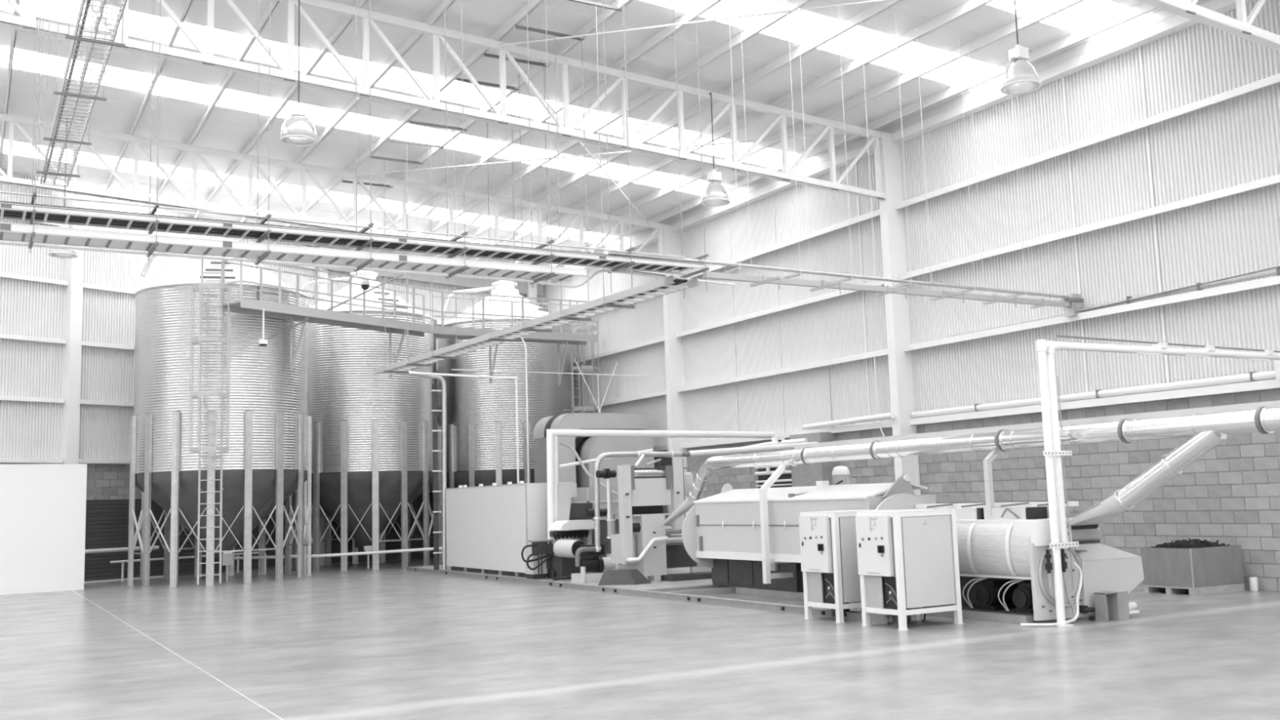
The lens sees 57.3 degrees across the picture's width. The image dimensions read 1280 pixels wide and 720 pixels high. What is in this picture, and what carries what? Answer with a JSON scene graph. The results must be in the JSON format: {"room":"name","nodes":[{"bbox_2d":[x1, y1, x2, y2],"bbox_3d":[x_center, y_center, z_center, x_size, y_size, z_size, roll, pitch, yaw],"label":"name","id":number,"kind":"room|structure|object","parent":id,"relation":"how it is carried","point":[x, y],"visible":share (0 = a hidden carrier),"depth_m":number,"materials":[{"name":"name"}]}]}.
{"room":"factory interior","nodes":[
{"label":"factory interior","id":0,"kind":"room"},
{"bbox_2d":[0,168,327,583],"bbox_3d":[-16.628,-0.102,26.856,0.550,10.899,22.900,-7,-8,36],"label":"wall","id":1,"kind":"structure","parent":0,"point":[67,326],"depth_m":29.77,"materials":[{"name":"metal"}]},
{"bbox_2d":[84,498,284,581],"bbox_3d":[-12.437,4.766,31.706,0.080,2.030,8.000,-7,-8,36],"label":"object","id":2,"kind":"structure","parent":1,"relation":"in","point":[107,521],"depth_m":30.42,"materials":[{"name":"paint"}]},
{"bbox_2d":[315,248,542,564],"bbox_3d":[-6.498,1.447,37.673,7.900,9.767,0.550,2,-8,-30],"label":"wall","id":3,"kind":"structure","parent":0,"point":[440,283],"depth_m":38.01,"materials":[{"name":"metal"}]},
{"bbox_2d":[0,0,1254,286],"bbox_3d":[-7.301,-6.573,14.244,33.250,2.204,43.092,2,-8,-30],"label":"ceiling","id":4,"kind":"structure","parent":0,"point":[202,106],"depth_m":23.04,"materials":[{"name":"white metal"}]},
{"bbox_2d":[28,0,41,253],"bbox_3d":[-6.649,-3.945,12.968,0.032,5.503,0.720,2,-8,-30],"label":"hanger","id":5,"kind":"object","parent":4,"relation":"hanging from","point":[34,193],"visible":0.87,"depth_m":12.64,"materials":[{"name":"grey metal"}]},
{"bbox_2d":[0,222,586,282],"bbox_3d":[-6.144,-1.345,12.893,12.250,0.091,0.495,2,-8,-30],"label":"cable tray","id":6,"kind":"object","parent":5,"relation":"on","point":[11,232],"visible":0.93,"depth_m":13.86,"materials":[{"name":"silver metal"}]},
{"bbox_2d":[0,191,684,257],"bbox_3d":[-5.353,-1.706,13.096,13.800,0.089,0.022,2,-8,-30],"label":"conduit","id":7,"kind":"object","parent":5,"relation":"attached to","point":[1,192],"visible":1,"depth_m":13.98,"materials":[{"name":"white metal"}]},
{"bbox_2d":[0,200,705,275],"bbox_3d":[-5.331,-1.553,13.399,14.150,0.095,0.505,2,-8,-30],"label":"cable tray","id":8,"kind":"object","parent":5,"relation":"on","point":[12,211],"visible":0.99,"depth_m":14.16,"materials":[{"name":"silver metal"}]},
{"bbox_2d":[0,241,735,288],"bbox_3d":[-5.081,-1.299,13.803,15.000,0.295,0.056,2,-8,-30],"label":"conduit","id":9,"kind":"object","parent":5,"relation":"attached to","point":[587,280],"visible":1,"depth_m":14.52,"materials":[{"name":"silver metal"}]},
{"bbox_2d":[35,0,82,177],"bbox_3d":[-6.008,-4.329,12.240,0.400,4.933,0.020,2,-8,-30],"label":"hanger","id":10,"kind":"object","parent":4,"relation":"hanging from","point":[37,171],"visible":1,"depth_m":11.98,"materials":[{"name":"grey metal"}]},
{"bbox_2d":[47,119,78,258],"bbox_3d":[-12.040,-3.626,24.536,0.576,2.932,0.576,2,-8,-30],"label":"lamp","id":11,"kind":"object","parent":4,"relation":"hanging from","point":[53,252],"visible":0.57,"depth_m":24.43,"materials":[{"name":"grey metal"}]},
{"bbox_2d":[43,0,93,145],"bbox_3d":[-5.410,-4.471,11.209,0.400,4.933,0.020,2,-8,-30],"label":"hanger","id":12,"kind":"object","parent":4,"relation":"hanging from","point":[44,138],"visible":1,"depth_m":10.93,"materials":[{"name":"grey metal"}]},
{"bbox_2d":[53,0,106,101],"bbox_3d":[-4.738,-4.631,10.049,0.400,4.933,0.020,2,-8,-30],"label":"hanger","id":13,"kind":"object","parent":4,"relation":"hanging from","point":[55,92],"visible":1,"depth_m":9.75,"materials":[{"name":"grey metal"}]},
{"bbox_2d":[40,0,127,186],"bbox_3d":[-3.846,-2.454,8.348,0.264,0.083,9.505,2,-8,-30],"label":"tray","id":14,"kind":"object","parent":13,"relation":"on","point":[123,3],"visible":0.94,"depth_m":9.58,"materials":[{"name":"grey metal"}]},
{"bbox_2d":[65,0,125,47],"bbox_3d":[-4.090,-4.785,8.933,0.400,4.933,0.020,2,-8,-30],"label":"hanger","id":15,"kind":"object","parent":4,"relation":"hanging from","point":[68,37],"visible":1,"depth_m":8.63,"materials":[{"name":"grey metal"}]},
{"bbox_2d":[146,0,161,261],"bbox_3d":[-5.596,-3.873,13.568,0.032,5.438,0.720,2,-8,-30],"label":"hanger","id":16,"kind":"object","parent":4,"relation":"hanging from","point":[155,224],"visible":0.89,"depth_m":13.27,"materials":[{"name":"grey metal"}]},
{"bbox_2d":[254,0,271,268],"bbox_3d":[-4.544,-3.801,14.168,0.032,5.372,0.720,2,-8,-30],"label":"hanger","id":17,"kind":"object","parent":4,"relation":"hanging from","point":[264,220],"visible":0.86,"depth_m":13.88,"materials":[{"name":"grey metal"}]},
{"bbox_2d":[280,0,316,146],"bbox_3d":[-5.246,-4.635,18.021,0.534,2.624,0.534,2,-8,-30],"label":"lamp","id":18,"kind":"object","parent":4,"relation":"hanging from","point":[298,130],"visible":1,"depth_m":17.80,"materials":[{"name":"grey metal"}]},
{"bbox_2d":[354,0,373,275],"bbox_3d":[-3.491,-3.729,14.769,0.032,5.307,0.720,2,-8,-30],"label":"hanger","id":19,"kind":"object","parent":4,"relation":"hanging from","point":[363,230],"visible":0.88,"depth_m":14.49,"materials":[{"name":"grey metal"}]},
{"bbox_2d":[342,180,392,187],"bbox_3d":[-6.720,-4.344,28.919,1.260,0.045,0.044,2,-8,-30],"label":"strut","id":20,"kind":"object","parent":4,"relation":"attached to","point":[343,181],"visible":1,"depth_m":28.92,"materials":[{"name":"grey metal"}]},
{"bbox_2d":[370,155,422,373],"bbox_3d":[-5.533,-2.170,26.712,1.260,4.959,0.044,2,-8,-30],"label":"strut","id":21,"kind":"object","parent":4,"relation":"attached to","point":[371,157],"visible":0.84,"depth_m":26.75,"materials":[{"name":"grey metal"}]},
{"bbox_2d":[388,138,444,366],"bbox_3d":[-4.850,-2.332,25.535,1.260,4.959,0.044,2,-8,-30],"label":"strut","id":22,"kind":"object","parent":4,"relation":"attached to","point":[389,140],"visible":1,"depth_m":25.59,"materials":[{"name":"grey metal"}]},
{"bbox_2d":[408,120,466,359],"bbox_3d":[-4.178,-2.492,24.375,1.260,4.959,0.044,2,-8,-30],"label":"strut","id":23,"kind":"object","parent":4,"relation":"attached to","point":[410,122],"visible":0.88,"depth_m":24.44,"materials":[{"name":"grey metal"}]},
{"bbox_2d":[444,0,467,281],"bbox_3d":[-2.439,-3.657,15.369,0.032,5.241,0.720,2,-8,-30],"label":"hanger","id":24,"kind":"object","parent":4,"relation":"hanging from","point":[465,248],"visible":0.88,"depth_m":15.13,"materials":[{"name":"grey metal"}]},
{"bbox_2d":[456,77,519,342],"bbox_3d":[-2.818,-2.815,22.030,1.260,4.959,0.044,2,-8,-30],"label":"strut","id":25,"kind":"object","parent":4,"relation":"attached to","point":[486,84],"visible":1,"depth_m":22.13,"materials":[{"name":"grey metal"}]},
{"bbox_2d":[484,53,551,332],"bbox_3d":[-2.145,-2.975,20.871,1.260,4.959,0.044,2,-8,-30],"label":"strut","id":26,"kind":"object","parent":4,"relation":"attached to","point":[486,55],"visible":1,"depth_m":21.01,"materials":[{"name":"grey metal"}]},
{"bbox_2d":[526,0,555,288],"bbox_3d":[-1.386,-3.585,15.970,0.032,5.176,0.720,2,-8,-30],"label":"hanger","id":27,"kind":"object","parent":4,"relation":"hanging from","point":[551,242],"visible":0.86,"depth_m":15.74,"materials":[{"name":"grey metal"}]},
{"bbox_2d":[515,24,591,320],"bbox_3d":[-1.454,-3.139,19.687,1.268,4.959,0.044,2,-8,-30],"label":"strut","id":28,"kind":"object","parent":4,"relation":"attached to","point":[520,27],"visible":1,"depth_m":19.86,"materials":[{"name":"grey metal"}]},
{"bbox_2d":[373,275,699,374],"bbox_3d":[-2.650,-0.429,22.031,0.458,0.117,12.334,3,-8,-33],"label":"tray","id":29,"kind":"object","parent":28,"relation":"on","point":[663,286],"visible":0.92,"depth_m":20.07,"materials":[{"name":"grey metal"}]},
{"bbox_2d":[568,0,635,308],"bbox_3d":[-0.744,-3.300,18.527,1.333,4.959,0.044,2,-8,-30],"label":"strut","id":30,"kind":"object","parent":4,"relation":"attached to","point":[584,2],"visible":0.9,"depth_m":18.70,"materials":[{"name":"grey metal"}]},
{"bbox_2d":[602,0,635,293],"bbox_3d":[-0.334,-3.513,16.570,0.032,5.110,0.720,2,-8,-30],"label":"hanger","id":31,"kind":"object","parent":4,"relation":"hanging from","point":[631,249],"visible":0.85,"depth_m":16.41,"materials":[{"name":"grey metal"}]},
{"bbox_2d":[673,0,709,297],"bbox_3d":[0.719,-3.441,17.171,0.032,5.045,0.720,2,-8,-30],"label":"hanger","id":32,"kind":"object","parent":4,"relation":"hanging from","point":[705,255],"visible":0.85,"depth_m":17.02,"materials":[{"name":"grey metal"}]},
{"bbox_2d":[1000,0,1041,94],"bbox_3d":[5.232,-4.889,16.332,0.547,2.277,0.547,2,-8,-30],"label":"lamp","id":33,"kind":"object","parent":4,"relation":"hanging from","point":[1020,77],"visible":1,"depth_m":16.16,"materials":[{"name":"grey metal"}]},
{"bbox_2d":[0,555,1279,719],"bbox_3d":[-6.977,3.506,12.401,34.632,0.300,45.000,2,-8,-30],"label":"floor","id":34,"kind":"structure","parent":0,"point":[391,642],"depth_m":12.27,"materials":[{"name":"grey concrete"}]},
{"bbox_2d":[0,463,87,595],"bbox_3d":[-15.005,3.716,25.428,5.500,2.880,0.120,4,-9,-38],"label":"board","id":35,"kind":"object","parent":34,"relation":"on","point":[42,507],"visible":1,"depth_m":26.53,"materials":[{"name":"white"}]},
{"bbox_2d":[84,545,258,581],"bbox_3d":[-12.437,5.332,31.055,0.161,0.850,5.536,-7,-9,36],"label":"pipe","id":36,"kind":"object","parent":34,"relation":"on","point":[136,548],"visible":0.64,"depth_m":30.01,"materials":[{"name":"silver metal"}]},
{"bbox_2d":[127,238,311,586],"bbox_3d":[-10.609,1.174,29.416,4.316,8.600,4.683,-5,-8,26],"label":"silo","id":37,"kind":"object","parent":34,"relation":"on","point":[221,424],"visible":0.93,"depth_m":27.91,"materials":[{"name":"white metal"}]},
{"bbox_2d":[220,257,599,385],"bbox_3d":[-5.840,-0.747,31.484,11.450,2.450,1.899,5,-10,-44],"label":"catwalk","id":38,"kind":"object","parent":37,"relation":"attached to","point":[244,306],"visible":0.83,"depth_m":30.76,"materials":[{"name":"grey metal"}]},
{"bbox_2d":[257,308,267,346],"bbox_3d":[-8.751,-0.756,27.200,0.180,0.870,0.180,2,-8,-30],"label":"floodlight","id":39,"kind":"object","parent":38,"relation":"hanging from","point":[263,342],"visible":1,"depth_m":27.16,"materials":[{"name":"silver metal"}]},
{"bbox_2d":[264,273,404,339],"bbox_3d":[-7.585,-1.397,29.559,0.044,2.384,5.041,-5,-8,27],"label":"rod","id":40,"kind":"object","parent":38,"relation":"attached to","point":[397,277],"visible":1,"depth_m":29.39,"materials":[{"name":"grey metal"}]},
{"bbox_2d":[360,266,369,289],"bbox_3d":[-7.165,-2.125,30.532,0.260,0.600,0.254,2,-8,-30],"label":"dome camera","id":41,"kind":"object","parent":40,"relation":"attached to","point":[364,283],"visible":0.82,"depth_m":30.43,"materials":[{"name":"white plastic"}]},
{"bbox_2d":[221,551,233,582],"bbox_3d":[-9.909,4.964,28.137,0.240,0.730,0.140,2,-8,-30],"label":"junction box","id":42,"kind":"object","parent":34,"relation":"on","point":[227,557],"visible":0.93,"depth_m":28.11,"materials":[{"name":"grey metal"}]},
{"bbox_2d":[221,546,442,574],"bbox_3d":[-8.049,5.211,31.393,6.227,0.900,0.971,0,-7,-12],"label":"pipe","id":43,"kind":"object","parent":34,"relation":"on","point":[264,557],"visible":0.66,"depth_m":31.11,"materials":[{"name":"white metal"}]},
{"bbox_2d":[290,270,439,571],"bbox_3d":[-8.018,1.652,34.080,4.293,8.600,4.293,2,-8,-30],"label":"silo","id":44,"kind":"object","parent":34,"relation":"on","point":[372,434],"visible":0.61,"depth_m":32.31,"materials":[{"name":"white metal"}]},
{"bbox_2d":[363,545,372,568],"bbox_3d":[-7.533,5.466,32.484,0.240,0.620,0.120,2,-8,-30],"label":"stand","id":45,"kind":"object","parent":34,"relation":"on","point":[366,548],"visible":0.66,"depth_m":32.46,"materials":[{"name":"silver metal"}]},
{"bbox_2d":[437,280,599,561],"bbox_3d":[-4.008,1.770,36.109,4.302,8.600,4.782,2,-8,-30],"label":"silo","id":46,"kind":"object","parent":34,"relation":"on","point":[482,444],"visible":0.58,"depth_m":34.58,"materials":[{"name":"white metal"}]},
{"bbox_2d":[520,337,528,483],"bbox_3d":[-3.181,2.344,30.712,0.575,6.125,0.050,2,-8,-30],"label":"pipe","id":47,"kind":"object","parent":34,"relation":"on","point":[522,338],"visible":0.57,"depth_m":30.96,"materials":[{"name":"silver metal"}]},
{"bbox_2d":[526,282,544,308],"bbox_3d":[-3.394,1.865,39.166,0.635,9.100,0.180,2,-8,-30],"label":"column","id":48,"kind":"structure","parent":34,"relation":"on","point":[532,292],"depth_m":39.51,"materials":[{"name":"white metal"}]},
{"bbox_2d":[533,412,647,483],"bbox_3d":[-1.344,2.705,32.136,2.760,2.434,1.560,2,-8,-30],"label":"duct pipe","id":49,"kind":"object","parent":34,"relation":"on","point":[572,420],"visible":0.73,"depth_m":31.51,"materials":[{"name":"metal"}]},
{"bbox_2d":[574,436,654,487],"bbox_3d":[-0.840,2.973,31.984,2.020,1.834,1.460,2,-8,-30],"label":"storage tank","id":50,"kind":"object","parent":34,"relation":"on","point":[586,447],"visible":0.41,"depth_m":31.31,"materials":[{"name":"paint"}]},
{"bbox_2d":[405,564,894,623],"bbox_3d":[-0.387,4.410,23.346,2.626,0.100,18.550,2,-8,-30],"label":"machine skid","id":51,"kind":"object","parent":34,"relation":"on","point":[690,591],"visible":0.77,"depth_m":20.44,"materials":[{"name":"grey metal"}]},
{"bbox_2d":[404,370,446,569],"bbox_3d":[-5.286,2.700,28.829,1.087,4.902,0.255,2,-8,-30],"label":"ladder","id":52,"kind":"object","parent":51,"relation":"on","point":[436,532],"visible":0.96,"depth_m":29.00,"materials":[{"name":"metal"}]},
{"bbox_2d":[445,480,573,577],"bbox_3d":[-3.083,3.862,27.004,1.150,2.035,4.710,2,-8,-30],"label":"enclosure","id":53,"kind":"object","parent":51,"relation":"on","point":[489,527],"visible":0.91,"depth_m":26.13,"materials":[{"name":"paint"}]},
{"bbox_2d":[397,371,519,484],"bbox_3d":[-4.636,1.721,29.023,3.531,2.850,0.060,2,-8,-30],"label":"pipe","id":54,"kind":"object","parent":53,"relation":"attached to","point":[515,378],"visible":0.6,"depth_m":29.75,"materials":[{"name":"silver metal"}]},
{"bbox_2d":[520,539,590,580],"bbox_3d":[-1.658,4.072,23.916,1.753,0.795,0.815,-5,-7,24],"label":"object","id":55,"kind":"object","parent":51,"relation":"on","point":[537,560],"visible":0.88,"depth_m":24.09,"materials":[{"name":"paint"}]},
{"bbox_2d":[546,429,774,543],"bbox_3d":[0.577,2.773,26.150,5.931,2.436,0.320,2,-8,-30],"label":"pipe","id":56,"kind":"object","parent":55,"relation":"attached to","point":[553,435],"visible":0.81,"depth_m":25.17,"materials":[{"name":"white metal"}]},
{"bbox_2d":[559,441,653,496],"bbox_3d":[-0.524,2.377,24.859,2.260,1.355,0.955,2,-8,-30],"label":"pipe","id":57,"kind":"object","parent":56,"relation":"attached to","point":[580,462],"visible":0.7,"depth_m":24.79,"materials":[{"name":"silver metal"}]},
{"bbox_2d":[547,482,618,579],"bbox_3d":[-1.249,3.563,24.653,1.107,1.955,2.508,-4,-7,21],"label":"machine","id":58,"kind":"object","parent":51,"relation":"on","point":[573,501],"visible":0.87,"depth_m":24.40,"materials":[{"name":"white metal"}]},
{"bbox_2d":[571,488,667,585],"bbox_3d":[-0.381,3.368,22.619,1.473,1.805,1.850,2,-8,-30],"label":"pump","id":59,"kind":"object","parent":51,"relation":"on","point":[620,575],"visible":0.87,"depth_m":22.75,"materials":[{"name":"white metal"}]},
{"bbox_2d":[593,441,817,551],"bbox_3d":[1.537,2.795,24.576,5.739,2.161,0.170,2,-8,-31],"label":"pipe","id":60,"kind":"object","parent":59,"relation":"attached to","point":[597,517],"visible":0.98,"depth_m":23.90,"materials":[{"name":"white metal"}]},
{"bbox_2d":[595,453,711,581],"bbox_3d":[0.411,3.033,22.756,2.280,2.454,1.113,2,-8,-30],"label":"machine","id":61,"kind":"object","parent":51,"relation":"on","point":[642,492],"visible":0.91,"depth_m":22.63,"materials":[{"name":"grey metal"}]},
{"bbox_2d":[684,466,693,572],"bbox_3d":[0.942,3.233,23.435,0.331,2.178,0.200,2,-8,-30],"label":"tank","id":62,"kind":"object","parent":51,"relation":"on","point":[688,476],"visible":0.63,"depth_m":23.48,"materials":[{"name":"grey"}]},
{"bbox_2d":[662,224,688,535],"bbox_3d":[0.952,0.834,31.909,0.510,9.150,0.280,2,-8,-30],"label":"steel column","id":63,"kind":"structure","parent":34,"relation":"on","point":[672,302],"depth_m":31.94,"materials":[{"name":"white metal"}]},
{"bbox_2d":[0,113,666,275],"bbox_3d":[-10.350,-4.107,26.016,26.055,2.857,0.155,2,-8,-30],"label":"roof truss","id":64,"kind":"object","parent":63,"relation":"attached to","point":[5,179],"visible":0.66,"depth_m":27.09,"materials":[{"name":"white metal"}]},
{"bbox_2d":[451,357,666,413],"bbox_3d":[-1.938,0.638,30.272,6.180,1.439,0.024,2,-8,-30],"label":"air line","id":65,"kind":"object","parent":63,"relation":"attached to","point":[580,373],"visible":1,"depth_m":30.61,"materials":[{"name":"silver metal"}]},
{"bbox_2d":[681,466,936,603],"bbox_3d":[2.634,2.793,19.005,1.580,2.090,4.920,2,-8,-30],"label":"machine","id":66,"kind":"object","parent":34,"relation":"on","point":[721,532],"visible":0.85,"depth_m":19.23,"materials":[{"name":"white metal"}]},
{"bbox_2d":[759,462,796,583],"bbox_3d":[2.288,2.628,18.951,0.745,1.905,0.174,2,-8,-30],"label":"pipe","id":67,"kind":"object","parent":66,"relation":"attached to","point":[767,575],"visible":0.95,"depth_m":18.78,"materials":[{"name":"white metal"}]},
{"bbox_2d":[661,406,1279,525],"bbox_3d":[4.449,1.674,16.332,0.810,1.266,14.936,2,-8,-30],"label":"duct","id":68,"kind":"object","parent":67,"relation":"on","point":[1206,432],"visible":0.98,"depth_m":14.09,"materials":[{"name":"silver metal"}]},
{"bbox_2d":[794,400,1279,448],"bbox_3d":[5.277,0.830,15.046,0.070,0.080,10.700,2,-8,-30],"label":"channel","id":69,"kind":"object","parent":68,"relation":"on","point":[1252,406],"visible":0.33,"depth_m":14.71,"materials":[{"name":"silver metal"}]},
{"bbox_2d":[1068,493,1126,525],"bbox_3d":[5.699,1.798,14.194,0.637,0.401,0.980,1,-7,-22],"label":"hood","id":70,"kind":"object","parent":68,"relation":"attached to","point":[1101,513],"depth_m":13.96,"materials":[{"name":"white metal"}]},
{"bbox_2d":[798,509,891,622],"bbox_3d":[2.748,2.725,15.623,1.075,1.412,0.740,2,-8,-30],"label":"cabinet","id":71,"kind":"object","parent":34,"relation":"on","point":[828,539],"visible":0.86,"depth_m":15.28,"materials":[{"name":"white metal"}]},
{"bbox_2d":[817,543,823,551],"bbox_3d":[2.348,2.449,15.308,0.050,0.090,0.100,2,-8,-30],"label":"switch","id":72,"kind":"object","parent":71,"relation":"attached to","point":[820,546],"depth_m":15.29,"materials":[{"name":"black plastic"}]},
{"bbox_2d":[822,573,835,603],"bbox_3d":[2.499,2.969,15.273,0.040,0.380,0.285,2,-8,-30],"label":"grille","id":73,"kind":"object","parent":71,"relation":"attached to","point":[828,580],"depth_m":15.28,"materials":[{"name":"black metal"}]},
{"bbox_2d":[879,132,920,494],"bbox_3d":[5.375,-0.218,24.281,0.510,9.150,0.280,2,-8,-30],"label":"steel column","id":74,"kind":"structure","parent":34,"relation":"on","point":[901,376],"depth_m":24.30,"materials":[{"name":"white metal"}]},
{"bbox_2d":[0,0,885,200],"bbox_3d":[-5.926,-5.160,18.388,26.055,2.857,0.155,2,-8,-30],"label":"roof truss","id":75,"kind":"object","parent":74,"relation":"attached to","point":[22,22],"visible":0.94,"depth_m":20.25,"materials":[{"name":"white metal"}]},
{"bbox_2d":[497,44,649,224],"bbox_3d":[-1.102,-4.581,26.168,0.034,0.472,12.088,-3,-7,13],"label":"rod","id":76,"kind":"object","parent":75,"relation":"attached to","point":[552,108],"visible":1,"depth_m":27.09,"materials":[{"name":"white metal"}]},
{"bbox_2d":[351,130,864,176],"bbox_3d":[-1.102,-4.581,26.168,12.088,0.472,0.034,-4,-7,17],"label":"rod","id":77,"kind":"object","parent":75,"relation":"attached to","point":[862,131],"visible":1,"depth_m":26.28,"materials":[{"name":"white metal"}]},
{"bbox_2d":[700,92,730,206],"bbox_3d":[1.395,-4.054,22.351,0.576,2.168,0.576,2,-8,-30],"label":"lamp","id":78,"kind":"object","parent":75,"relation":"hanging from","point":[715,194],"visible":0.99,"depth_m":22.17,"materials":[{"name":"grey metal"}]},
{"bbox_2d":[855,508,964,630],"bbox_3d":[3.329,2.587,14.622,1.075,1.412,0.750,2,-8,-30],"label":"cabinet","id":79,"kind":"object","parent":34,"relation":"on","point":[908,559],"visible":1,"depth_m":14.37,"materials":[{"name":"white metal"}]},
{"bbox_2d":[877,545,884,553],"bbox_3d":[2.930,2.311,14.305,0.050,0.090,0.100,2,-8,-30],"label":"switch","id":80,"kind":"object","parent":79,"relation":"attached to","point":[880,548],"depth_m":14.29,"materials":[{"name":"black plastic"}]},
{"bbox_2d":[883,576,897,608],"bbox_3d":[3.082,2.831,14.268,0.040,0.380,0.285,2,-8,-30],"label":"grille","id":81,"kind":"object","parent":79,"relation":"attached to","point":[889,582],"depth_m":14.27,"materials":[{"name":"black metal"}]},
{"bbox_2d":[911,501,1144,624],"bbox_3d":[4.873,2.646,15.726,2.016,1.463,2.999,2,-8,-30],"label":"machine","id":82,"kind":"object","parent":34,"relation":"on","point":[1004,577],"visible":0.7,"depth_m":14.66,"materials":[{"name":"metal"}]},
{"bbox_2d":[982,449,999,515],"bbox_3d":[4.636,1.602,15.382,0.238,0.867,0.075,2,-8,-30],"label":"pipe","id":83,"kind":"object","parent":82,"relation":"on","point":[987,462],"visible":1,"depth_m":15.32,"materials":[{"name":"white metal"}]},
{"bbox_2d":[1013,519,1071,546],"bbox_3d":[4.967,2.127,14.437,0.630,0.300,0.330,2,-8,-30],"label":"hood","id":84,"kind":"object","parent":82,"relation":"attached to","point":[1029,532],"depth_m":14.24,"materials":[{"name":"white metal"}]},
{"bbox_2d":[1093,591,1139,622],"bbox_3d":[5.910,3.026,14.469,0.715,0.345,0.200,2,-8,-30],"label":"motor","id":85,"kind":"object","parent":34,"relation":"on","point":[1113,606],"visible":1,"depth_m":14.35,"materials":[{"name":"white metal"}]},
{"bbox_2d":[1020,335,1279,626],"bbox_3d":[7.097,1.518,15.507,5.813,3.510,0.383,2,-8,-30],"label":"pipe riser","id":86,"kind":"object","parent":34,"relation":"on","point":[1052,452],"visible":1,"depth_m":14.27,"materials":[{"name":"white metal"}]},
{"bbox_2d":[1140,538,1244,595],"bbox_3d":[8.415,3.128,17.878,1.202,0.798,0.915,2,-8,-30],"label":"crate","id":87,"kind":"object","parent":34,"relation":"on","point":[1193,566],"visible":1,"depth_m":17.56,"materials":[{"name":"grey wood"}]},
{"bbox_2d":[1248,577,1258,591],"bbox_3d":[9.224,3.368,17.601,0.116,0.205,0.114,2,-8,-30],"label":"canister","id":88,"kind":"object","parent":34,"relation":"on","point":[1254,586],"visible":1,"depth_m":17.56,"materials":[{"name":"white plastic"}]},
{"bbox_3d":[9.799,-1.270,16.654,0.510,9.150,0.280,2,-8,-30],"label":"steel column","id":89,"kind":"structure","parent":34,"relation":"on","visible":0},
{"bbox_2d":[1137,0,1279,51],"bbox_3d":[-1.503,-6.212,10.761,26.055,2.857,0.155,2,-8,-30],"label":"roof truss","id":90,"kind":"object","parent":89,"relation":"attached to","point":[1242,28],"visible":1,"depth_m":16.06,"materials":[{"name":"white metal"}]},
{"bbox_2d":[498,0,890,46],"bbox_3d":[3.322,-5.633,18.540,12.088,0.472,0.034,-4,-7,17],"label":"rod","id":91,"kind":"object","parent":90,"relation":"attached to","point":[871,1],"visible":1,"depth_m":19.26,"materials":[{"name":"white metal"}]},
{"bbox_2d":[542,0,1279,591],"bbox_3d":[7.123,-0.667,21.620,0.820,9.300,42.800,2,-8,-30],"label":"wall","id":92,"kind":"structure","parent":0,"point":[1153,167],"depth_m":21.54,"materials":[{"name":"metal"}]},
{"bbox_2d":[754,465,791,486],"bbox_3d":[3.326,2.699,28.034,0.143,0.620,1.960,2,-8,-30],"label":"pipes","id":93,"kind":"object","parent":92,"relation":"attached to","point":[767,472],"visible":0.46,"depth_m":28.32,"materials":[{"name":"silver metal"}]},
{"bbox_2d":[741,436,807,447],"bbox_3d":[3.104,1.921,26.881,1.561,0.336,0.716,-3,-7,12],"label":"pipe","id":94,"kind":"object","parent":92,"relation":"attached to","point":[775,440],"visible":0.62,"depth_m":26.91,"materials":[{"name":"white metal"}]},
{"bbox_2d":[828,365,832,428],"bbox_3d":[4.272,0.830,26.221,0.021,1.400,0.024,2,-8,-30],"label":"conduit","id":95,"kind":"object","parent":92,"relation":"attached to","point":[828,366],"visible":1,"depth_m":26.22,"materials":[{"name":"grey metal"}]},
{"bbox_2d":[608,0,1068,298],"bbox_3d":[3.385,-3.508,18.602,9.110,4.654,0.374,2,-8,-30],"label":"pipe","id":96,"kind":"object","parent":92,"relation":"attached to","point":[850,277],"visible":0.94,"depth_m":18.08,"materials":[{"name":"grey metal"}]},
{"bbox_2d":[874,356,884,436],"bbox_3d":[5.072,0.775,24.745,0.036,1.892,0.402,-1,-7,-10],"label":"conduit","id":97,"kind":"object","parent":92,"relation":"attached to","point":[875,371],"visible":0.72,"depth_m":24.92,"materials":[{"name":"white metal"}]},
{"bbox_2d":[702,0,1070,311],"bbox_3d":[4.249,-3.346,18.634,7.570,4.986,0.700,2,-8,-30],"label":"cable tray","id":98,"kind":"object","parent":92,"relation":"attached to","point":[759,280],"visible":0.98,"depth_m":18.31,"materials":[{"name":"grey metal"}]},
{"bbox_2d":[947,314,1064,337],"bbox_3d":[6.858,-0.638,21.899,0.028,0.029,3.050,2,-8,-30],"label":"conduit","id":99,"kind":"object","parent":92,"relation":"on","point":[1062,314],"visible":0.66,"depth_m":21.80,"materials":[{"name":"white metal"}]},
{"bbox_2d":[801,352,1279,430],"bbox_3d":[7.503,0.535,20.398,0.582,0.400,15.608,2,-8,-30],"label":"pipe","id":100,"kind":"object","parent":92,"relation":"on","point":[1251,376],"visible":0.99,"depth_m":20.30,"materials":[{"name":"white metal"}]},
{"bbox_2d":[1060,266,1279,316],"bbox_3d":[8.705,-1.224,18.563,0.280,0.380,4.840,2,-8,-30],"label":"pipe","id":101,"kind":"object","parent":92,"relation":"attached to","point":[1075,300],"depth_m":19.00,"materials":[{"name":"grey metal"}]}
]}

